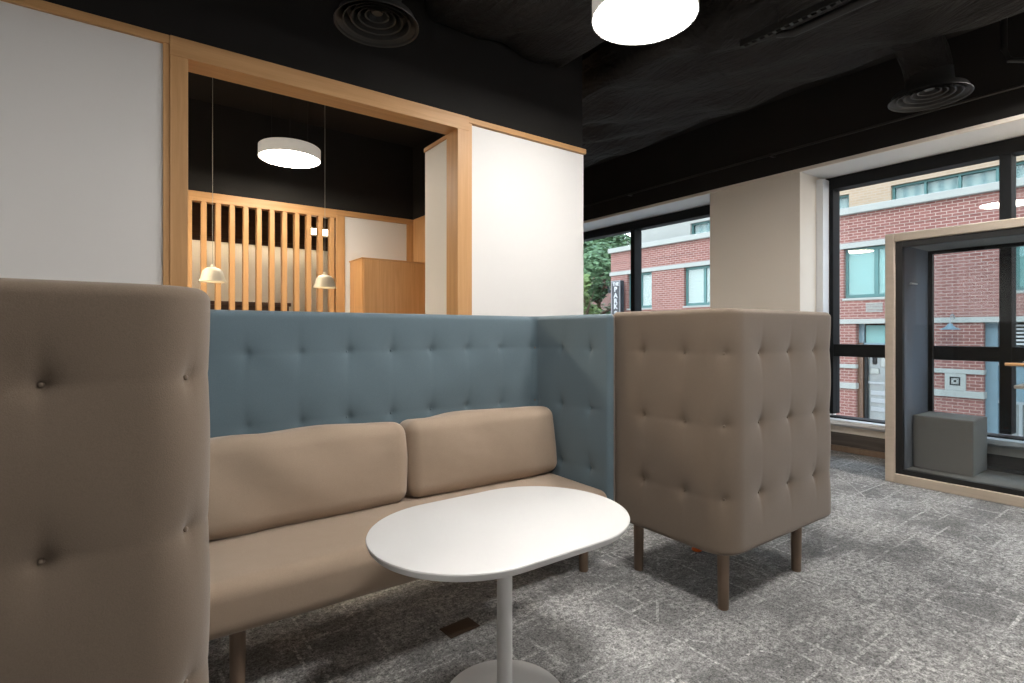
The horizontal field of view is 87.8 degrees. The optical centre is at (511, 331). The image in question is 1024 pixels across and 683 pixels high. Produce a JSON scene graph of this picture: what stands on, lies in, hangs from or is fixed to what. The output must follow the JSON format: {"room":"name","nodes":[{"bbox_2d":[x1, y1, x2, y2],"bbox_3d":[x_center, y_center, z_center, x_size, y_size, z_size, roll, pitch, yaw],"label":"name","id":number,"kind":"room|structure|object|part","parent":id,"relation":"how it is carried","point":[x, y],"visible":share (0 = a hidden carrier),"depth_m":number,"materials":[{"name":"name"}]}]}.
{"room":"common room","nodes":[
{"label":"common room","id":0,"kind":"room"},
{"bbox_2d":[0,1,162,284],"bbox_3d":[-3.489,-0.095,1.544,4.137,2.730,0.140,0,0,-36],"label":"wall partition","id":1,"kind":"structure","parent":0,"point":[81,104],"depth_m":2.50,"materials":[{"name":"white paint"}]},
{"bbox_2d":[0,0,169,43],"bbox_3d":[-3.474,-1.482,1.548,4.165,0.045,0.170,0,0,-36],"label":"trim","id":2,"kind":"structure","parent":1,"relation":"attached to","point":[39,5],"depth_m":2.52,"materials":[{"name":"brown wood"}]},
{"bbox_2d":[163,43,169,284],"bbox_3d":[-1.793,-0.095,2.753,0.028,2.730,0.156,0,0,-36],"label":"trim","id":3,"kind":"structure","parent":1,"relation":"attached to","point":[166,47],"depth_m":2.69,"materials":[{"name":"brown wood"}]},
{"bbox_2d":[192,240,327,311],"bbox_3d":[-4.846,-0.605,5.962,7.090,3.750,0.100,0,0,-36],"label":"wall","id":4,"kind":"structure","parent":0,"point":[195,243],"depth_m":7.02,"materials":[{"name":"beige paint"}]},
{"bbox_2d":[192,202,327,250],"bbox_3d":[-4.417,-1.377,6.059,4.700,0.545,0.235,0,0,-36],"label":"upper cabinet","id":5,"kind":"object","parent":4,"relation":"attached to","point":[195,206],"visible":0.08,"depth_m":6.72,"materials":[{"name":"brown wood"}]},
{"bbox_3d":[-3.591,-1.400,6.520,0.920,0.480,0.020,0,0,-36],"label":"door","id":6,"kind":"part","parent":5,"relation":"part of","materials":[{"name":"brown wood"}]},
{"bbox_3d":[-2.828,-1.400,7.069,0.920,0.480,0.020,0,0,-36],"label":"door","id":7,"kind":"part","parent":5,"relation":"part of","materials":[{"name":"brown wood"}]},
{"bbox_2d":[311,227,327,237],"bbox_3d":[-2.618,-1.350,7.189,0.300,0.120,0.030,0,0,-36],"label":"wall light","id":8,"kind":"object","parent":5,"relation":"attached to","point":[313,229],"visible":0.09,"depth_m":7.21,"materials":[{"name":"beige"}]},
{"bbox_2d":[188,98,412,311],"bbox_3d":[-4.242,-0.605,5.122,7.090,3.750,0.110,0,0,-36],"label":"wall","id":9,"kind":"structure","parent":0,"point":[355,173],"depth_m":6.44,"materials":[{"name":"black paint"}]},
{"bbox_2d":[334,215,412,311],"bbox_3d":[-1.773,-0.083,6.878,1.030,2.705,0.100,0,0,-36],"label":"trim","id":10,"kind":"structure","parent":9,"relation":"attached to","point":[339,221],"depth_m":6.58,"materials":[{"name":"brown wood"}]},
{"bbox_2d":[336,210,412,224],"bbox_3d":[-1.772,-1.470,6.877,1.030,0.070,0.103,0,0,-36],"label":"trim","id":11,"kind":"structure","parent":9,"relation":"attached to","point":[338,212],"depth_m":6.81,"materials":[{"name":"brown wood"}]},
{"bbox_2d":[43,0,581,147],"bbox_3d":[-2.321,-1.992,2.445,7.085,0.975,0.120,0,0,-36],"label":"wall","id":12,"kind":"structure","parent":0,"point":[446,68],"depth_m":3.50,"materials":[{"name":"black paint"}]},
{"bbox_2d":[413,132,444,261],"bbox_3d":[-1.357,-0.605,7.276,0.110,3.750,3.000,0,0,-36],"label":"wall","id":13,"kind":"structure","parent":0,"point":[418,150],"depth_m":6.98,"materials":[{"name":"black paint"}]},
{"bbox_2d":[425,139,446,314],"bbox_3d":[-0.532,-0.058,3.978,0.080,2.655,0.360,0,0,-36],"label":"wall","id":14,"kind":"structure","parent":0,"point":[436,157],"depth_m":3.95,"materials":[{"name":"white paint"}]},
{"bbox_2d":[424,135,446,151],"bbox_3d":[-0.534,-1.400,3.982,0.096,0.030,0.370,0,0,-36],"label":"trim","id":15,"kind":"structure","parent":14,"relation":"on","point":[443,138],"depth_m":3.94,"materials":[{"name":"brown wood"}]},
{"bbox_2d":[469,123,471,314],"bbox_3d":[-0.336,-0.098,3.800,0.024,2.735,0.156,0,0,-36],"label":"trim","id":16,"kind":"structure","parent":14,"relation":"attached to","point":[470,125],"depth_m":3.74,"materials":[{"name":"brown wood"}]},
{"bbox_2d":[472,126,582,315],"bbox_3d":[0.108,-0.095,4.129,1.085,2.730,0.140,0,0,-36],"label":"wall partition","id":17,"kind":"structure","parent":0,"point":[527,196],"depth_m":4.03,"materials":[{"name":"white paint"}]},
{"bbox_2d":[469,117,585,154],"bbox_3d":[0.106,-1.485,4.122,1.125,0.040,0.170,0,0,-36],"label":"trim","id":18,"kind":"structure","parent":17,"relation":"attached to","point":[478,123],"depth_m":4.02,"materials":[{"name":"brown wood"}]},
{"bbox_2d":[188,11,1023,169],"bbox_3d":[-0.105,-2.580,2.203,10.800,0.200,13.100,0,0,-36],"label":"ceiling","id":19,"kind":"structure","parent":0,"point":[225,93],"depth_m":5.93,"materials":[{"name":"black paint"}]},
{"bbox_2d":[198,78,226,282],"bbox_3d":[-2.516,-1.455,4.472,0.208,2.070,0.208,0,0,-36],"label":"pendant lamp","id":20,"kind":"object","parent":19,"relation":"hanging from","point":[211,274],"visible":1,"depth_m":4.45,"materials":[{"name":"beige metal"}]},
{"bbox_3d":[-2.516,-0.482,4.472,0.208,0.125,0.208,0,0,-36],"label":"lamp shade","id":21,"kind":"part","parent":20,"relation":"part of","materials":[{"name":"white glass"}]},
{"bbox_3d":[-2.516,-1.529,4.472,0.004,1.922,0.004,0,0,-36],"label":"cord","id":22,"kind":"part","parent":20,"relation":"part of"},
{"bbox_2d":[258,92,320,167],"bbox_3d":[-2.260,-2.121,5.414,0.590,0.738,0.590,0,0,-36],"label":"drum light","id":23,"kind":"object","parent":19,"relation":"hanging from","point":[279,151],"visible":0.94,"depth_m":5.27,"materials":[{"name":"white"}]},
{"bbox_2d":[259,150,318,167],"bbox_3d":[-2.260,-1.760,5.414,0.566,0.015,0.566,0,0,-36],"label":"diffuser","id":24,"kind":"object","parent":23,"relation":"attached to","point":[283,158],"depth_m":5.37,"materials":[{"name":"beige plastic"}]},
{"bbox_2d":[313,272,335,288],"bbox_3d":[-1.763,-1.452,5.014,0.208,2.075,0.208,0,0,-36],"label":"pendant lamp","id":25,"kind":"object","parent":19,"relation":"hanging from","point":[324,281],"visible":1,"depth_m":4.95,"materials":[{"name":"beige metal"}]},
{"bbox_2d":[424,0,605,67],"bbox_3d":[2.152,-2.243,0.833,1.302,0.352,7.643,0,0,-36],"label":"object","id":26,"kind":"structure","parent":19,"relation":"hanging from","point":[556,33],"depth_m":3.60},
{"bbox_2d":[333,0,418,47],"bbox_3d":[-0.425,-2.004,2.786,1.033,0.748,0.462,0,0,7],"label":"diffuser","id":27,"kind":"object","parent":26,"relation":"attached to","point":[374,23],"visible":1,"depth_m":2.88,"materials":[{"name":"black paint"}]},
{"bbox_2d":[592,0,698,44],"bbox_3d":[0.755,-1.946,3.036,0.590,0.308,0.590,0,0,-36],"label":"drum light","id":28,"kind":"object","parent":26,"relation":"hanging from","point":[623,22],"visible":1,"depth_m":3.04,"materials":[{"name":"white"}]},
{"bbox_2d":[582,0,1023,167],"bbox_3d":[2.298,-2.211,3.623,1.565,0.442,12.002,0,0,-36],"label":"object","id":29,"kind":"structure","parent":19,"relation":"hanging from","point":[634,97],"depth_m":4.11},
{"bbox_2d":[740,0,845,47],"bbox_3d":[2.646,-2.054,2.179,0.040,0.193,3.650,0,0,-36],"label":"channel","id":30,"kind":"object","parent":29,"relation":"hanging from","point":[824,5],"visible":0.97,"depth_m":3.39,"materials":[{"name":"black paint"}]},
{"bbox_2d":[776,0,875,37],"bbox_3d":[3.618,-2.049,1.066,0.096,0.174,6.308,0,0,-36],"label":"ceiling pipe","id":31,"kind":"object","parent":29,"relation":"attached to","point":[852,5],"visible":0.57,"depth_m":3.36,"materials":[{"name":"black metal"}]},
{"bbox_2d":[888,35,973,112],"bbox_3d":[3.004,-2.043,3.864,0.650,0.657,0.500,0,0,-36],"label":"diffuser","id":32,"kind":"object","parent":29,"relation":"attached to","point":[927,65],"visible":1,"depth_m":3.84,"materials":[{"name":"black paint"}]},
{"bbox_2d":[1000,17,1023,62],"bbox_3d":[5.154,-2.190,1.654,0.040,0.560,5.470,0,0,-36],"label":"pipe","id":33,"kind":"object","parent":19,"relation":"hanging from","point":[1004,22],"visible":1,"depth_m":3.84,"materials":[{"name":"black metal"}]},
{"bbox_2d":[208,450,1023,682],"bbox_3d":[-0.166,1.345,2.159,10.650,0.150,13.100,0,0,-36],"label":"floor","id":34,"kind":"structure","parent":0,"point":[900,583],"depth_m":2.41,"materials":[{"name":"carpet"}]},
{"bbox_2d":[0,278,209,682],"bbox_3d":[-1.274,0.586,1.112,1.075,1.368,0.719,0,0,-36],"label":"sofa","id":35,"kind":"object","parent":34,"relation":"on","point":[105,409],"visible":1,"depth_m":1.02,"materials":[{"name":"beige fabric"}]},
{"bbox_2d":[210,301,290,310],"bbox_3d":[-4.635,0.448,5.831,4.120,1.645,0.340,0,0,-36],"label":"countertop","id":36,"kind":"structure","parent":34,"relation":"on","point":[224,304],"depth_m":6.58,"materials":[{"name":"brown wood"}]},
{"bbox_2d":[188,190,335,311],"bbox_3d":[-4.651,-0.117,4.808,6.060,2.775,0.103,0,0,-36],"label":"screen","id":37,"kind":"object","parent":34,"relation":"on","point":[204,198],"visible":0.18,"depth_m":6.07,"materials":[{"name":"brown wood"}]},
{"bbox_3d":[-4.651,-1.452,4.808,6.060,0.105,0.103,0,0,-36],"label":"rail","id":38,"kind":"part","parent":37,"relation":"part of","materials":[{"name":"brown wood"}]},
{"bbox_2d":[170,35,468,314],"bbox_3d":[-1.061,-0.117,3.271,1.765,2.775,0.160,0,0,-36],"label":"frame","id":39,"kind":"object","parent":34,"relation":"on","point":[186,56],"visible":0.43,"depth_m":3.11,"materials":[{"name":"brown wood"}]},
{"bbox_3d":[-1.745,-0.068,2.779,0.080,2.675,0.160,0,0,-36],"label":"post","id":40,"kind":"part","parent":39,"relation":"part of","materials":[{"name":"brown wood"}]},
{"bbox_3d":[-0.383,-0.068,3.758,0.095,2.675,0.160,0,0,-36],"label":"post","id":41,"kind":"part","parent":39,"relation":"part of","materials":[{"name":"brown wood"}]},
{"bbox_2d":[349,257,424,313],"bbox_3d":[-1.544,0.195,6.689,0.869,2.150,0.455,0,0,-36],"label":"tall cabinet","id":42,"kind":"object","parent":34,"relation":"on","point":[377,285],"visible":0.41,"depth_m":6.47,"materials":[{"name":"brown wood"}]},
{"bbox_2d":[208,309,614,682],"bbox_3d":[-0.452,0.586,2.527,2.015,1.368,0.719,0,0,-36],"label":"sofa","id":43,"kind":"object","parent":34,"relation":"on","point":[325,427],"visible":0.68,"depth_m":2.56,"materials":[{"name":"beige fabric"}]},
{"bbox_3d":[-0.963,1.124,1.866,0.055,0.292,0.055,0,0,-36],"label":"leg","id":44,"kind":"part","parent":43,"relation":"part of","materials":[{"name":"brown wood"}]},
{"bbox_2d":[208,422,407,540],"bbox_3d":[-0.933,0.636,2.384,0.966,0.418,0.247,0,-7,-36],"label":"cushion","id":45,"kind":"object","parent":43,"relation":"on","point":[271,479],"depth_m":2.29,"materials":[{"name":"beige fabric"}]},
{"bbox_3d":[-0.436,0.923,2.504,1.895,0.209,0.663,0,0,-36],"label":"seat","id":46,"kind":"part","parent":43,"relation":"part of","materials":[{"name":"beige fabric"}]},
{"bbox_2d":[400,406,556,497],"bbox_3d":[-0.166,0.636,2.941,0.955,0.421,0.244,0,-7,-36],"label":"cushion","id":47,"kind":"object","parent":43,"relation":"on","point":[456,450],"depth_m":2.82,"materials":[{"name":"beige fabric"}]},
{"bbox_3d":[0.381,1.124,2.832,0.055,0.292,0.055,0,0,-36],"label":"leg","id":48,"kind":"part","parent":43,"relation":"part of","materials":[{"name":"brown wood"}]},
{"bbox_2d":[440,617,479,638],"bbox_3d":[-0.223,1.267,2.283,0.150,0.005,0.090,0,0,-40],"label":"floor outlet","id":49,"kind":"object","parent":34,"relation":"on","point":[467,624],"visible":1,"depth_m":2.28,"materials":[{"name":"brown metal"}]},
{"bbox_3d":[-0.223,1.265,2.283,0.120,0.002,0.064,0,0,-40],"label":"lid","id":50,"kind":"part","parent":49,"relation":"part of","materials":[{"name":"brown metal"}]},
{"bbox_2d":[366,486,629,682],"bbox_3d":[-0.025,0.960,1.838,0.945,0.620,0.650,0,0,-36],"label":"pedestal table","id":51,"kind":"object","parent":34,"relation":"on","point":[501,534],"visible":1,"depth_m":1.79,"materials":[{"name":"white laminate"}]},
{"bbox_2d":[691,547,701,551],"bbox_3d":[1.076,1.259,3.098,0.060,0.021,0.060,0,0,-36],"label":"cap","id":52,"kind":"object","parent":34,"relation":"on","point":[692,548],"visible":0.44,"depth_m":3.08,"materials":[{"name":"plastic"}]},
{"bbox_2d":[614,308,830,610],"bbox_3d":[1.170,0.581,2.928,1.075,1.378,0.719,0,0,-36],"label":"sofa","id":53,"kind":"object","parent":34,"relation":"on","point":[723,426],"visible":0.96,"depth_m":2.55,"materials":[{"name":"beige fabric"}]},
{"bbox_3d":[0.679,1.124,2.850,0.055,0.292,0.055,0,0,-36],"label":"leg","id":54,"kind":"part","parent":53,"relation":"part of","materials":[{"name":"brown wood"}]},
{"bbox_3d":[0.971,1.124,2.444,0.055,0.292,0.055,0,0,-36],"label":"leg","id":55,"kind":"part","parent":53,"relation":"part of","materials":[{"name":"brown wood"}]},
{"bbox_3d":[1.514,1.124,2.835,0.055,0.292,0.055,0,0,-36],"label":"leg","id":56,"kind":"part","parent":53,"relation":"part of","materials":[{"name":"brown wood"}]},
{"bbox_2d":[885,217,1023,507],"bbox_3d":[4.147,0.220,3.849,0.851,2.100,2.250,0,0,-36],"label":"pod","id":57,"kind":"object","parent":34,"relation":"on","point":[909,256],"visible":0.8,"depth_m":4.49,"materials":[{"name":"brown wood"}]},
{"bbox_2d":[913,411,986,476],"bbox_3d":[3.783,0.951,4.597,0.400,0.463,0.410,0,0,-36],"label":"seat","id":58,"kind":"object","parent":57,"relation":"on","point":[953,443],"visible":1,"depth_m":4.47,"materials":[{"name":"grey fabric"}]},
{"bbox_3d":[4.462,0.216,4.076,0.045,1.957,2.114,0,0,-36],"label":"glazing frame","id":59,"kind":"part","parent":57,"relation":"part of","materials":[{"name":"black metal"}]},
{"bbox_3d":[3.643,0.235,3.841,0.022,0.022,0.125,0,0,-36],"label":"door handle","id":60,"kind":"part","parent":57,"relation":"part of","materials":[{"name":"brown wood"}]},
{"bbox_2d":[1014,383,1023,388],"bbox_3d":[4.280,0.795,3.889,0.450,0.770,0.820,0,0,-36],"label":"shelf","id":61,"kind":"object","parent":57,"relation":"attached to","point":[1020,386],"depth_m":4.08,"materials":[{"name":"brown wood"}]},
{"bbox_2d":[710,172,835,414],"bbox_3d":[3.825,-0.195,5.028,0.820,2.930,12.700,0,0,-36],"label":"wall","id":62,"kind":"structure","parent":0,"point":[763,233],"depth_m":5.81,"materials":[{"name":"white paint"}]},
{"bbox_2d":[583,205,709,311],"bbox_3d":[1.813,-0.328,8.126,0.410,2.655,3.520,0,0,-36],"label":"window","id":63,"kind":"structure","parent":62,"relation":"in","point":[635,228],"depth_m":7.97,"materials":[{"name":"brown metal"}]},
{"bbox_2d":[816,179,828,312],"bbox_3d":[3.340,-0.338,5.720,0.140,2.585,0.070,0,0,-36],"label":"trim","id":64,"kind":"structure","parent":62,"relation":"attached to","point":[822,185],"depth_m":5.68,"materials":[{"name":"white paint"}]},
{"bbox_2d":[825,136,1023,450],"bbox_3d":[5.222,-0.328,3.384,0.410,2.655,6.000,0,0,-36],"label":"window","id":65,"kind":"structure","parent":62,"relation":"in","point":[1005,151],"depth_m":4.79,"materials":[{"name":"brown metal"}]},
{"bbox_3d":[5.222,0.959,3.384,0.410,0.082,6.000,0,0,-36],"label":"sill","id":66,"kind":"part","parent":65,"relation":"part of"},
{"bbox_2d":[583,12,1023,231],"bbox_3d":[3.825,-2.070,5.028,0.818,0.820,12.700,0,0,-36],"label":"wall","id":67,"kind":"structure","parent":0,"point":[858,100],"depth_m":5.36,"materials":[{"name":"black paint"}]},
{"bbox_2d":[583,114,1023,223],"bbox_3d":[3.492,-1.673,4.788,0.024,0.035,12.700,0,0,-36],"label":"trim","id":68,"kind":"structure","parent":67,"relation":"attached to","point":[1021,116],"depth_m":5.17,"materials":[{"name":"white paint"}]},
{"bbox_2d":[583,84,1023,206],"bbox_3d":[3.459,-1.890,4.765,0.090,0.030,12.500,0,0,-36],"label":"conduit","id":69,"kind":"object","parent":67,"relation":"attached to","point":[772,155],"visible":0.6,"depth_m":5.17,"materials":[{"name":"metal"}]},
{"bbox_2d":[831,431,1023,470],"bbox_3d":[5.282,1.140,3.428,0.260,0.140,6.000,0,0,-36],"label":"wall","id":70,"kind":"structure","parent":0,"point":[837,438],"depth_m":5.41,"materials":[{"name":"grey wood"}]},
{"bbox_2d":[831,444,884,458],"bbox_3d":[5.270,1.240,3.419,0.290,0.060,6.000,0,0,-36],"label":"baseboard","id":71,"kind":"structure","parent":70,"relation":"attached to","point":[871,453],"depth_m":5.51,"materials":[{"name":"brown wood"}]},
{"bbox_2d":[831,425,1023,457],"bbox_3d":[5.274,1.035,3.422,0.280,0.070,6.000,0,0,-36],"label":"trim","id":72,"kind":"structure","parent":70,"relation":"on","point":[990,449],"depth_m":5.36,"materials":[{"name":"white paint"}]},
{"label":"outside","id":73,"kind":"structure","parent":0,"visible":0},
{"bbox_3d":[17.343,4.195,21.703,26.500,0.150,65.000,0,0,-36],"label":"pavement","id":74,"kind":"object","parent":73,"visible":0},
{"bbox_2d":[583,273,602,314],"bbox_3d":[3.200,0.687,24.355,3.391,6.877,2.742,0,0,-36],"label":"street tree","id":75,"kind":"object","parent":74,"relation":"on","point":[589,307],"visible":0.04,"depth_m":24.43,"materials":[{"name":"green plant"}]},
{"bbox_2d":[591,272,610,313],"bbox_3d":[7.052,-0.555,38.075,6.100,9.350,7.800,0,0,-36],"label":"building","id":76,"kind":"structure","parent":74,"relation":"on","point":[606,300],"depth_m":34.45,"materials":[{"name":"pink brick"}]},
{"bbox_2d":[583,234,630,313],"bbox_3d":[4.700,-0.868,28.649,6.123,9.984,6.289,0,0,-36],"label":"street tree","id":77,"kind":"object","parent":74,"relation":"on","point":[596,258],"visible":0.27,"depth_m":27.03,"materials":[{"name":"green plant"}]},
{"bbox_2d":[608,177,1023,436],"bbox_3d":[15.605,0.365,13.293,9.140,7.510,27.370,0,0,-36],"label":"brick building","id":78,"kind":"structure","parent":74,"relation":"on","point":[675,271],"depth_m":13.51,"materials":[{"name":"brick"}]},
{"bbox_2d":[611,280,623,314],"bbox_3d":[4.261,-0.080,21.161,0.418,3.900,0.470,0,0,-36],"label":"vertical sign","id":79,"kind":"object","parent":78,"relation":"attached to","point":[617,287],"visible":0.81,"depth_m":20.98,"materials":[{"name":"grey metal"}]},
{"bbox_2d":[643,274,651,305],"bbox_3d":[5.239,-1.610,20.441,0.030,1.180,0.480,0,0,-36],"label":"blind","id":80,"kind":"object","parent":78,"relation":"hanging from","point":[647,278],"depth_m":20.46,"materials":[{"name":"white fabric"}]},
{"bbox_3d":[6.608,-0.890,18.322,0.180,0.060,1.600,0,0,-36],"label":"window sill","id":81,"kind":"part","parent":78,"relation":"part of","materials":[{"name":"stone"}]},
{"bbox_2d":[689,269,703,302],"bbox_3d":[6.491,-1.610,18.699,0.030,1.180,0.650,0,0,-36],"label":"blind","id":82,"kind":"object","parent":78,"relation":"hanging from","point":[696,276],"depth_m":18.69,"materials":[{"name":"white fabric"}]},
{"bbox_2d":[707,268,709,301],"bbox_3d":[6.929,-1.610,18.090,0.030,1.180,0.650,0,0,-36],"label":"blind","id":83,"kind":"object","parent":78,"relation":"hanging from","point":[708,269],"depth_m":18.30,"materials":[{"name":"white fabric"}]},
{"bbox_3d":[12.154,-3.295,10.812,0.640,0.190,27.370,0,0,-36],"label":"cornice","id":84,"kind":"part","parent":78,"relation":"part of","materials":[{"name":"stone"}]},
{"bbox_2d":[642,155,1023,242],"bbox_3d":[15.724,-5.435,13.162,6.100,4.590,27.020,0,0,-36],"label":"storey","id":85,"kind":"object","parent":78,"relation":"on","point":[988,172],"visible":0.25,"depth_m":14.92,"materials":[{"name":"beige concrete"}]},
{"bbox_3d":[7.648,-3.695,19.599,0.100,0.930,2.300,0,0,-36],"label":"ribbon frame","id":86,"kind":"part","parent":85,"relation":"part of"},
{"bbox_2d":[695,223,708,233],"bbox_3d":[7.734,-3.695,19.660,0.030,0.930,2.300,0,0,-36],"label":"curtain","id":87,"kind":"object","parent":85,"relation":"hanging from","point":[701,228],"depth_m":20.29,"materials":[{"name":"white fabric"}]},
{"bbox_2d":[840,198,847,208],"bbox_3d":[9.849,-3.685,16.717,0.030,0.910,1.550,0,0,-36],"label":"curtain","id":88,"kind":"object","parent":85,"relation":"hanging from","point":[844,201],"depth_m":16.26,"materials":[{"name":"white fabric"}]},
{"bbox_3d":[9.764,-3.685,16.656,0.100,0.910,1.550,0,0,-36],"label":"ribbon frame","id":89,"kind":"part","parent":85,"relation":"part of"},
{"bbox_3d":[11.947,-3.685,13.619,0.100,0.910,3.770,0,0,-36],"label":"ribbon frame","id":90,"kind":"part","parent":85,"relation":"part of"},
{"bbox_2d":[896,165,1023,198],"bbox_3d":[12.032,-3.685,13.680,0.030,0.910,3.770,0,0,-36],"label":"curtain","id":91,"kind":"object","parent":85,"relation":"hanging from","point":[988,176],"depth_m":14.14,"materials":[{"name":"white fabric"}]},
{"bbox_2d":[849,250,873,294],"bbox_3d":[9.526,-1.610,14.477,0.030,1.180,0.630,0,0,-36],"label":"blind","id":92,"kind":"object","parent":78,"relation":"hanging from","point":[861,262],"depth_m":14.47,"materials":[{"name":"teal fabric"}]},
{"bbox_3d":[9.567,0.035,14.531,0.100,0.510,0.130,0,0,-36],"label":"shop frame","id":93,"kind":"part","parent":78,"relation":"part of","materials":[{"name":"blue metal"}]},
{"bbox_3d":[9.638,-0.890,14.108,0.180,0.060,1.560,0,0,-36],"label":"window sill","id":94,"kind":"part","parent":78,"relation":"part of","materials":[{"name":"stone"}]},
{"bbox_2d":[866,303,882,311],"bbox_3d":[9.590,-0.649,14.080,0.050,0.238,0.390,0,0,-36],"label":"wall vent","id":95,"kind":"object","parent":78,"relation":"attached to","point":[870,307],"depth_m":14.06,"materials":[{"name":"grey metal"}]},
{"bbox_2d":[870,368,879,373],"bbox_3d":[9.733,1.050,14.275,0.030,0.160,0.220,0,0,-36],"label":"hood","id":96,"kind":"object","parent":78,"relation":"attached to","point":[872,370],"depth_m":14.26,"materials":[{"name":"metal"}]},
{"bbox_3d":[10.010,0.055,13.932,0.040,0.470,1.300,0,0,-36],"label":"transom panel","id":97,"kind":"part","parent":78,"relation":"part of","materials":[{"name":"teal glass"}]},
{"bbox_2d":[868,381,884,384],"bbox_3d":[10.017,1.360,13.888,0.060,0.060,1.260,0,0,-36],"label":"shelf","id":98,"kind":"object","parent":78,"relation":"attached to","point":[869,382],"depth_m":14.24,"materials":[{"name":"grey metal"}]},
{"bbox_3d":[10.014,1.820,13.935,0.030,2.700,1.300,0,0,-36],"label":"shop glass","id":99,"kind":"part","parent":78,"relation":"part of","materials":[{"name":"grey glass"}]},
{"bbox_2d":[871,406,884,411],"bbox_3d":[9.780,2.060,14.210,0.030,0.120,0.340,0,0,-36],"label":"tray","id":100,"kind":"object","parent":78,"relation":"on","point":[873,408],"depth_m":14.21,"materials":[{"name":"metal"}]},
{"bbox_2d":[871,398,884,402],"bbox_3d":[9.780,1.830,14.210,0.030,0.120,0.340,0,0,-36],"label":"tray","id":101,"kind":"object","parent":78,"relation":"on","point":[873,400],"depth_m":14.20,"materials":[{"name":"metal"}]},
{"bbox_2d":[871,390,884,395],"bbox_3d":[9.780,1.630,14.210,0.030,0.120,0.340,0,0,-36],"label":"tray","id":102,"kind":"object","parent":78,"relation":"on","point":[873,392],"depth_m":14.21,"materials":[{"name":"metal"}]},
{"bbox_2d":[879,249,884,292],"bbox_3d":[9.952,-1.610,13.884,0.030,1.180,0.630,0,0,-36],"label":"blind","id":103,"kind":"object","parent":78,"relation":"hanging from","point":[881,251],"depth_m":14.08,"materials":[{"name":"fabric"}]},
{"bbox_2d":[939,314,960,329],"bbox_3d":[10.366,-0.244,12.563,0.540,0.381,0.400,0,0,-36],"label":"gooseneck lamp","id":104,"kind":"object","parent":78,"relation":"attached to","point":[949,326],"visible":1,"depth_m":12.47,"materials":[{"name":"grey metal"}]},
{"bbox_3d":[10.310,-0.127,12.522,0.400,0.146,0.400,0,0,-36],"label":"lamp shade","id":105,"kind":"part","parent":104,"relation":"part of","materials":[{"name":"blue metal"}]},
{"bbox_3d":[11.126,1.475,12.320,0.150,3.390,0.220,0,0,-36],"label":"shop frame","id":106,"kind":"part","parent":78,"relation":"part of","materials":[{"name":"blue metal"}]},
{"bbox_3d":[11.400,1.170,11.964,0.080,0.800,0.680,0,0,-36],"label":"shop panel","id":107,"kind":"part","parent":78,"relation":"part of","materials":[{"name":"blue metal"}]},
{"bbox_3d":[11.417,2.400,11.975,0.040,1.540,0.640,0,0,-36],"label":"shop glass","id":108,"kind":"part","parent":78,"relation":"part of","materials":[{"name":"glass"}]},
{"bbox_3d":[11.412,2.400,11.922,0.110,1.540,0.060,0,0,-36],"label":"shop rail","id":109,"kind":"part","parent":78,"relation":"part of","materials":[{"name":"grey metal"}]},
{"bbox_2d":[1019,246,1023,285],"bbox_3d":[11.553,-1.610,11.658,0.030,1.180,0.635,0,0,-36],"label":"blind","id":110,"kind":"object","parent":78,"relation":"hanging from","point":[1021,249],"depth_m":11.88,"materials":[{"name":"white fabric"}]}
]}

